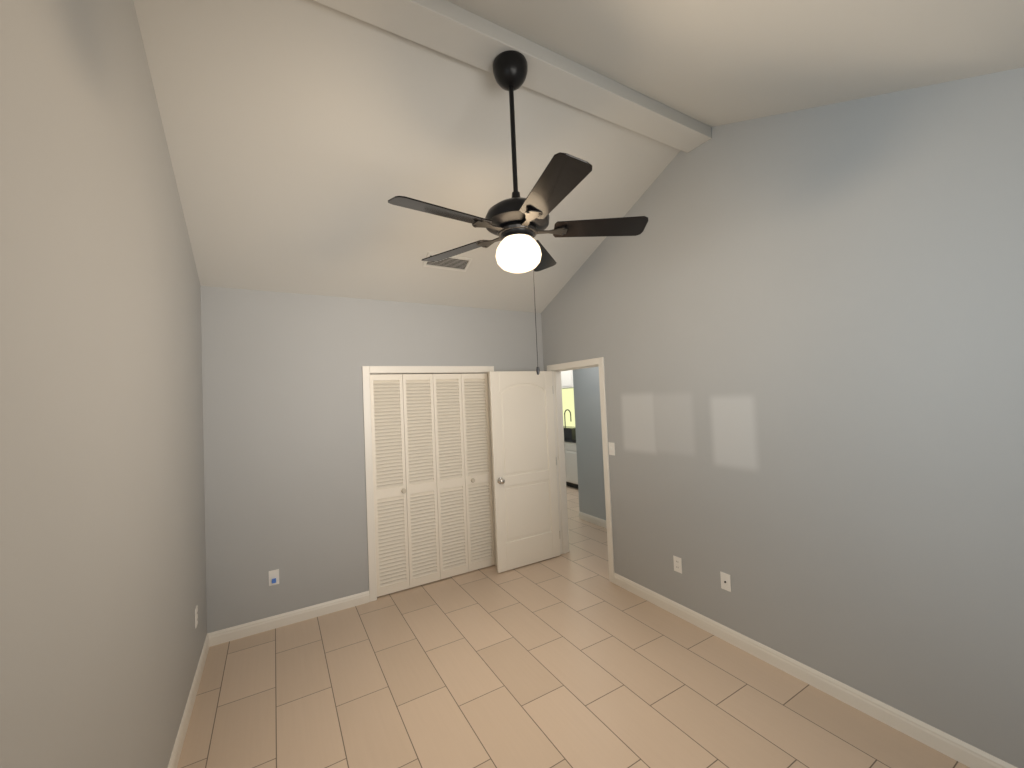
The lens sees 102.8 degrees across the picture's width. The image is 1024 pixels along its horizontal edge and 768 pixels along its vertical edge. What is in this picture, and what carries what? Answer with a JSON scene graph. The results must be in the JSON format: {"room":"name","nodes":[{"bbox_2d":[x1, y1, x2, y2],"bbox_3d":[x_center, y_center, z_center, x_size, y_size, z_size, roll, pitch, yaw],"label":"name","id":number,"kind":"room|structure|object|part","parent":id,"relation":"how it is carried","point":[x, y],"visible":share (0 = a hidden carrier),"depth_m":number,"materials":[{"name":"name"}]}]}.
{"room":"empty bedroom","nodes":[
{"label":"empty bedroom","id":0,"kind":"room"},
{"bbox_2d":[0,0,206,767],"bbox_3d":[-1.322,0.015,1.227,0.120,3.660,4.489,-1,-2,-30],"label":"wall","id":1,"kind":"structure","parent":0,"point":[102,558],"depth_m":1.22,"materials":[{"name":"paint"}]},
{"bbox_2d":[168,634,208,767],"bbox_3d":[-1.187,1.793,1.203,0.014,0.096,4.249,-1,-2,-30],"label":"baseboard","id":2,"kind":"structure","parent":1,"relation":"attached to","point":[178,746],"depth_m":2.31,"materials":[{"name":"white wood"}]},
{"bbox_2d":[195,605,197,627],"bbox_3d":[-2.039,1.505,2.645,0.008,0.116,0.072,-1,-2,-30],"label":"electrical outlet","id":3,"kind":"object","parent":1,"relation":"attached to","point":[196,616],"visible":1,"depth_m":2.63,"materials":[{"name":"white plastic"}]},
{"bbox_2d":[201,286,543,632],"bbox_3d":[-0.995,0.519,3.920,3.139,2.800,0.120,-1,-2,-30],"label":"wall","id":4,"kind":"structure","parent":0,"point":[284,455],"depth_m":3.40,"materials":[{"name":"paint"}]},
{"bbox_2d":[269,569,278,585],"bbox_3d":[-1.893,1.543,3.252,0.072,0.116,0.027,-1,-2,-30],"label":"outlet","id":5,"kind":"object","parent":4,"relation":"attached to","point":[273,577],"visible":1,"depth_m":3.26,"materials":[{"name":"white plastic"}]},
{"bbox_2d":[207,591,369,646],"bbox_3d":[-1.758,1.887,3.319,1.156,0.096,0.014,-1,-2,-30],"label":"baseboard","id":6,"kind":"structure","parent":4,"relation":"attached to","point":[263,625],"depth_m":3.28,"materials":[{"name":"white wood"}]},
{"bbox_2d":[370,374,409,596],"bbox_3d":[-1.125,0.909,3.771,0.297,2.000,0.069,-1,-2,-30],"label":"closet door","id":7,"kind":"structure","parent":4,"relation":"in","point":[390,498],"depth_m":3.77,"materials":[{"name":"white wood"}]},
{"bbox_2d":[402,374,439,587],"bbox_3d":[-0.874,0.903,3.936,0.297,2.000,0.037,-1,-2,-30],"label":"closet door","id":8,"kind":"structure","parent":4,"relation":"in","point":[421,488],"depth_m":3.93,"materials":[{"name":"white wood"}]},
{"bbox_2d":[362,366,496,601],"bbox_3d":[-0.756,0.869,4.029,1.334,2.087,0.136,-1,-2,-30],"label":"trim","id":9,"kind":"structure","parent":4,"relation":"attached to","point":[367,371],"depth_m":3.67,"materials":[{"name":"white wood"}]},
{"bbox_2d":[433,374,468,579],"bbox_3d":[-0.615,0.897,4.087,0.297,2.000,0.037,-1,-2,-30],"label":"closet door","id":10,"kind":"structure","parent":4,"relation":"in","point":[451,492],"depth_m":4.08,"materials":[{"name":"white wood"}]},
{"bbox_2d":[461,373,494,571],"bbox_3d":[-0.348,0.889,4.224,0.297,2.000,0.069,-1,-2,-30],"label":"closet door","id":11,"kind":"structure","parent":4,"relation":"in","point":[478,481],"depth_m":4.23,"materials":[{"name":"white wood"}]},
{"bbox_2d":[177,486,969,767],"bbox_3d":[0.623,1.923,4.585,6.783,0.100,8.520,-1,-2,-30],"label":"floor","id":12,"kind":"structure","parent":0,"point":[574,657],"depth_m":2.43,"materials":[{"name":"tile"}]},
{"bbox_2d":[561,370,577,488],"bbox_3d":[1.255,0.828,7.948,0.645,2.250,2.660,-1,-2,-30],"label":"kitchen","id":13,"kind":"object","parent":12,"relation":"on","point":[569,429],"visible":0.21,"depth_m":7.86,"materials":[{"name":"white"}]},
{"bbox_2d":[564,409,571,435],"bbox_3d":[1.181,0.793,8.482,0.102,0.540,0.233,-1,-2,-30],"label":"faucet","id":14,"kind":"object","parent":13,"relation":"on","point":[566,409],"depth_m":8.49,"materials":[{"name":"black"}]},
{"bbox_2d":[561,425,577,446],"bbox_3d":[1.260,0.960,7.944,0.645,0.245,2.660,-1,-2,-30],"label":"countertop","id":15,"kind":"structure","parent":13,"relation":"on","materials":[{"name":"grey stone"}]},
{"bbox_2d":[133,0,1023,312],"bbox_3d":[0.026,-1.376,2.093,3.379,1.082,4.489,-1,-2,-30],"label":"ceiling","id":16,"kind":"structure","parent":0,"point":[306,140],"depth_m":2.27,"materials":[{"name":"grey paint"}]},
{"bbox_2d":[423,252,471,271],"bbox_3d":[-0.556,-1.054,3.547,0.400,0.008,0.170,-1,-26,-30],"label":"ceiling vent","id":17,"kind":"object","parent":16,"relation":"in","point":[457,263],"visible":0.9,"depth_m":3.56,"materials":[{"name":"white metal"}]},
{"bbox_2d":[313,0,711,152],"bbox_3d":[-0.014,-1.759,2.146,3.139,0.170,0.194,-1,-2,-30],"label":"beam","id":18,"kind":"structure","parent":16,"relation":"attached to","point":[448,28],"depth_m":2.14,"materials":[{"name":"grey paint"}]},
{"bbox_2d":[388,50,647,374],"bbox_3d":[0.006,-0.860,2.086,1.268,1.632,1.286,-1,-2,-30],"label":"ceiling fan","id":19,"kind":"object","parent":18,"relation":"hanging from","point":[516,223],"visible":1,"depth_m":2.04,"materials":[{"name":"black metal"}]},
{"bbox_3d":[0.034,-0.667,2.110,0.238,0.178,0.238,-1,-2,-30],"label":"globe","id":20,"kind":"part","parent":19,"relation":"part of"},
{"bbox_2d":[573,367,605,519],"bbox_3d":[1.842,0.589,4.329,0.120,2.440,3.520,-1,-2,-30],"label":"wall","id":21,"kind":"structure","parent":0,"point":[589,445],"depth_m":5.55,"materials":[{"name":"grey paint"}]},
{"bbox_2d":[579,511,606,527],"bbox_3d":[1.804,1.764,4.309,0.014,0.096,3.400,-1,-2,-30],"label":"baseboard","id":22,"kind":"structure","parent":21,"relation":"attached to","point":[592,519],"depth_m":5.52,"materials":[{"name":"white wood"}]},
{"bbox_2d":[541,67,1023,767],"bbox_3d":[1.492,-0.054,2.870,0.120,3.660,4.489,-1,-2,-30],"label":"wall","id":23,"kind":"structure","parent":0,"point":[801,331],"depth_m":2.23,"materials":[{"name":"paint"}]},
{"bbox_2d":[489,371,559,572],"bbox_3d":[0.145,0.868,4.296,0.767,2.008,0.159,-1,-2,-30],"label":"entry door","id":24,"kind":"structure","parent":23,"relation":"in","point":[524,471],"depth_m":4.27,"materials":[{"name":"white wood"}]},
{"bbox_3d":[-0.129,0.974,4.131,0.066,0.066,0.159,-1,-2,-30],"label":"knob","id":25,"kind":"part","parent":24,"relation":"part of","materials":[{"name":"silver metal"}]},
{"bbox_2d":[547,357,614,582],"bbox_3d":[0.728,0.811,4.215,0.152,2.087,0.909,-1,-2,-30],"label":"door frame","id":26,"kind":"structure","parent":23,"relation":"attached to","point":[556,369],"depth_m":4.50,"materials":[{"name":"white wood"}]},
{"bbox_2d":[609,442,614,455],"bbox_3d":[0.912,0.596,3.755,0.017,0.116,0.072,-1,-2,-30],"label":"light switch","id":27,"kind":"object","parent":23,"relation":"attached to","point":[611,448],"visible":1,"depth_m":3.75,"materials":[{"name":"white plastic"}]},
{"bbox_2d":[673,555,681,573],"bbox_3d":[1.282,1.397,3.164,0.008,0.116,0.072,-1,-2,-30],"label":"electrical outlet","id":28,"kind":"object","parent":23,"relation":"attached to","point":[677,564],"visible":1,"depth_m":3.16,"materials":[{"name":"white plastic"}]},
{"bbox_2d":[720,571,730,591],"bbox_3d":[1.474,1.368,2.826,0.015,0.116,0.072,-1,-2,-30],"label":"outlet","id":29,"kind":"object","parent":23,"relation":"attached to","point":[725,581],"visible":1,"depth_m":2.82,"materials":[{"name":"white plastic"}]},
{"bbox_2d":[614,573,1016,767],"bbox_3d":[1.760,1.702,2.351,0.014,0.096,3.258,-1,-2,-30],"label":"baseboard","id":30,"kind":"structure","parent":23,"relation":"attached to","point":[961,751],"depth_m":2.27,"materials":[{"name":"white wood"}]}
]}

